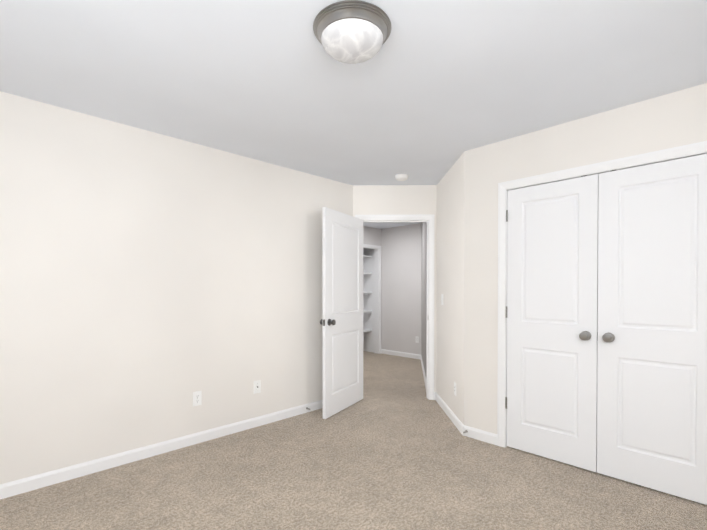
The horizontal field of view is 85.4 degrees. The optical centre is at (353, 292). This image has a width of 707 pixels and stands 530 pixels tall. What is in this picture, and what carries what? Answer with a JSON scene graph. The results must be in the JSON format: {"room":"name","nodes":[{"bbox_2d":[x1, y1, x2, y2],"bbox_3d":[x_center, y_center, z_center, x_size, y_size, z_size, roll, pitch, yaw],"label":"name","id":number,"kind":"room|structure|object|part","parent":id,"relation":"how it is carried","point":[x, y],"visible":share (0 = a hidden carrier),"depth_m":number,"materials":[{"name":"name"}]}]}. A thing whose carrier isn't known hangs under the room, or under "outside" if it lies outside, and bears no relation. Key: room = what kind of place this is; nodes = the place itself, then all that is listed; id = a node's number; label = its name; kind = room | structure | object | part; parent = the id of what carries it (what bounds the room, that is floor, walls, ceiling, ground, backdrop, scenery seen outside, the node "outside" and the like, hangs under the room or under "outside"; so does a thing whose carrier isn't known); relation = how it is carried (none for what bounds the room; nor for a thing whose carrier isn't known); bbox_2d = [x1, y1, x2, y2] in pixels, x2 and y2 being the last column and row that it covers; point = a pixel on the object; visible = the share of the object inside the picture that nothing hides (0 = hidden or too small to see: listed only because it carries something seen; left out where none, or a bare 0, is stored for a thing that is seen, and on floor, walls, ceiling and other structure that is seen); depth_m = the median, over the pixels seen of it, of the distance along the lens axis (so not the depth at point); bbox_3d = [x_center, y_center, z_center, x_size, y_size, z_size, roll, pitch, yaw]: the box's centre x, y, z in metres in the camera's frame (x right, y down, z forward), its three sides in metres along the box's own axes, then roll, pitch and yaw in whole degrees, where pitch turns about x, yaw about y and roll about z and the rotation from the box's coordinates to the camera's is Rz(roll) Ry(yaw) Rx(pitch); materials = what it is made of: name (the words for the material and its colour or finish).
{"room":"empty bedroom","nodes":[
{"label":"empty bedroom","id":0,"kind":"room"},
{"bbox_2d":[0,91,352,483],"bbox_3d":[-1.467,0.008,3.018,3.980,2.440,0.120,-1,1,-45],"label":"wall","id":1,"kind":"structure","parent":0,"point":[151,282],"depth_m":2.83,"materials":[{"name":"white paint"}]},
{"bbox_2d":[0,400,322,498],"bbox_3d":[-1.366,1.185,3.034,3.830,0.085,0.014,-1,1,-45],"label":"baseboard","id":2,"kind":"structure","parent":1,"relation":"attached to","point":[21,486],"depth_m":2.82,"materials":[{"name":"white wood"}]},
{"bbox_2d":[193,391,201,405],"bbox_3d":[-1.274,0.862,3.126,0.070,0.115,0.007,-1,1,-45],"label":"outlet","id":3,"kind":"object","parent":1,"relation":"attached to","point":[197,398],"visible":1,"depth_m":3.12,"materials":[{"name":"white plastic"}]},
{"bbox_2d":[254,380,260,393],"bbox_3d":[-0.879,0.861,3.509,0.070,0.115,0.017,-1,1,-45],"label":"outlet","id":4,"kind":"object","parent":1,"relation":"attached to","point":[257,386],"visible":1,"depth_m":3.51,"materials":[{"name":"white plastic"}]},
{"bbox_2d":[0,351,706,529],"bbox_3d":[0.027,1.273,3.587,7.250,0.100,7.250,-1,1,-45],"label":"floor","id":5,"kind":"structure","parent":0,"point":[394,448],"depth_m":2.44,"materials":[{"name":"carpet"}]},
{"bbox_2d":[0,0,706,228],"bbox_3d":[0.027,-1.267,3.563,7.250,0.100,7.250,-1,1,-45],"label":"ceiling","id":6,"kind":"structure","parent":0,"point":[430,92],"depth_m":2.08,"materials":[{"name":"white paint"}]},
{"bbox_2d":[313,0,390,63],"bbox_3d":[-0.006,-1.141,1.742,0.355,0.119,0.355,-1,1,-45],"label":"ceiling light fixture","id":7,"kind":"object","parent":6,"relation":"attached to","point":[351,31],"visible":1,"depth_m":1.65,"materials":[{"name":"white glass"}]},
{"bbox_3d":[-0.006,-1.118,1.742,0.285,0.073,0.285,-1,1,-45],"label":"glass","id":8,"kind":"part","parent":7,"relation":"part of","materials":[{"name":"white glass"}]},
{"bbox_2d":[395,174,407,180],"bbox_3d":[0.502,-1.198,3.993,0.140,0.046,0.140,-1,1,-45],"label":"smoke detector","id":9,"kind":"object","parent":6,"relation":"attached to","point":[401,177],"visible":1,"depth_m":3.95,"materials":[{"name":"white plastic"}]},
{"bbox_2d":[363,248,373,351],"bbox_3d":[-0.073,-0.034,7.488,1.025,2.440,0.580,-1,1,-45],"label":"shelving unit","id":10,"kind":"object","parent":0,"point":[368,300],"depth_m":7.72,"materials":[{"name":"white wood"}]},
{"bbox_2d":[363,226,380,245],"bbox_3d":[-0.391,-0.026,6.682,2.520,2.440,0.120,-1,1,-45],"label":"wall","id":11,"kind":"structure","parent":0,"point":[371,236],"depth_m":7.31,"materials":[{"name":"paint"}]},
{"bbox_2d":[363,244,380,353],"bbox_3d":[0.179,0.137,7.234,0.889,2.104,0.137,-1,1,-45],"label":"door frame","id":12,"kind":"structure","parent":11,"relation":"attached to","point":[377,299],"depth_m":7.49,"materials":[{"name":"white wood"}]},
{"bbox_2d":[353,185,436,391],"bbox_3d":[0.469,-0.005,4.425,0.952,2.440,0.120,0,1,1],"label":"wall","id":13,"kind":"structure","parent":0,"point":[393,199],"depth_m":4.36,"materials":[{"name":"white paint"}]},
{"bbox_2d":[355,214,434,399],"bbox_3d":[0.468,0.163,4.426,0.899,2.104,0.154,0,1,1],"label":"door frame","id":14,"kind":"structure","parent":13,"relation":"attached to","point":[428,219],"depth_m":4.35,"materials":[{"name":"white wood"}]},
{"bbox_2d":[320,207,362,418],"bbox_3d":[-0.091,0.192,4.018,0.163,2.030,0.793,0,1,29],"label":"bedroom door","id":15,"kind":"structure","parent":14,"relation":"attached to","point":[341,321],"depth_m":3.93,"materials":[{"name":"white painted wood"},{"name":"dark satin nickel"}]},
{"bbox_3d":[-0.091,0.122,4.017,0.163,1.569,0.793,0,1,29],"label":"knob","id":16,"kind":"part","parent":15,"relation":"part of","materials":[{"name":"grey metal"}]},
{"bbox_2d":[381,223,421,354],"bbox_3d":[0.924,-0.032,7.229,0.120,2.440,1.190,-1,1,-45],"label":"wall","id":17,"kind":"structure","parent":0,"point":[401,253],"depth_m":7.17,"materials":[{"name":"paint"}]},
{"bbox_2d":[381,349,417,356],"bbox_3d":[0.916,1.147,7.147,0.023,0.085,1.070,-1,1,-45],"label":"baseboard","id":18,"kind":"structure","parent":17,"relation":"attached to","point":[402,354],"depth_m":7.25,"materials":[{"name":"white wood"}]},
{"bbox_2d":[421,222,426,375],"bbox_3d":[1.108,-0.017,5.679,0.120,2.440,2.445,0,1,8],"label":"wall","id":19,"kind":"structure","parent":0,"point":[423,287],"depth_m":5.88,"materials":[{"name":"paint"}]},
{"bbox_2d":[407,354,425,387],"bbox_3d":[1.027,1.161,5.665,1.886,0.085,1.459,-1,1,-45],"label":"baseboard","id":20,"kind":"structure","parent":19,"relation":"attached to","point":[418,356],"depth_m":6.38,"materials":[{"name":"white wood"}]},
{"bbox_2d":[436,153,463,424],"bbox_3d":[1.007,0.000,3.886,0.120,2.440,1.182,0,1,0],"label":"wall","id":21,"kind":"structure","parent":0,"point":[450,288],"depth_m":3.71,"materials":[{"name":"white paint"}]},
{"bbox_2d":[464,83,706,433],"bbox_3d":[1.906,0.013,2.413,0.120,2.440,2.596,-1,1,-45],"label":"wall","id":22,"kind":"structure","parent":0,"point":[672,120],"depth_m":3.02,"materials":[{"name":"white paint"}]},
{"bbox_2d":[434,392,496,444],"bbox_3d":[0.809,1.177,3.963,0.760,0.085,1.748,-1,1,-45],"label":"baseboard","id":23,"kind":"structure","parent":22,"relation":"attached to","point":[474,433],"depth_m":3.27,"materials":[{"name":"white wood"}]},
{"bbox_2d":[505,174,598,471],"bbox_3d":[1.420,0.206,2.807,0.099,2.024,0.627,-1,1,-45],"label":"closet door","id":24,"kind":"structure","parent":22,"relation":"in","point":[552,306],"depth_m":2.79,"materials":[{"name":"white painted wood"},{"name":"brushed nickel"}]},
{"bbox_3d":[1.418,0.133,2.804,0.094,1.569,0.627,-1,1,-45],"label":"knob","id":25,"kind":"part","parent":24,"relation":"part of","materials":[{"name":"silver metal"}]},
{"bbox_2d":[497,141,706,447],"bbox_3d":[1.685,0.179,2.627,0.137,2.104,1.370,-1,1,-45],"label":"trim","id":26,"kind":"structure","parent":22,"relation":"attached to","point":[685,151],"depth_m":3.03,"materials":[{"name":"white wood"}]},
{"bbox_2d":[597,154,706,504],"bbox_3d":[1.861,0.210,2.360,0.099,2.024,0.627,-1,1,-45],"label":"closet door","id":27,"kind":"structure","parent":22,"relation":"in","point":[652,345],"depth_m":2.38,"materials":[{"name":"white painted wood"},{"name":"brushed nickel"}]},
{"bbox_3d":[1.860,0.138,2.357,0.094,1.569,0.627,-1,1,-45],"label":"knob","id":28,"kind":"part","parent":27,"relation":"part of","materials":[{"name":"silver metal"}]}
]}

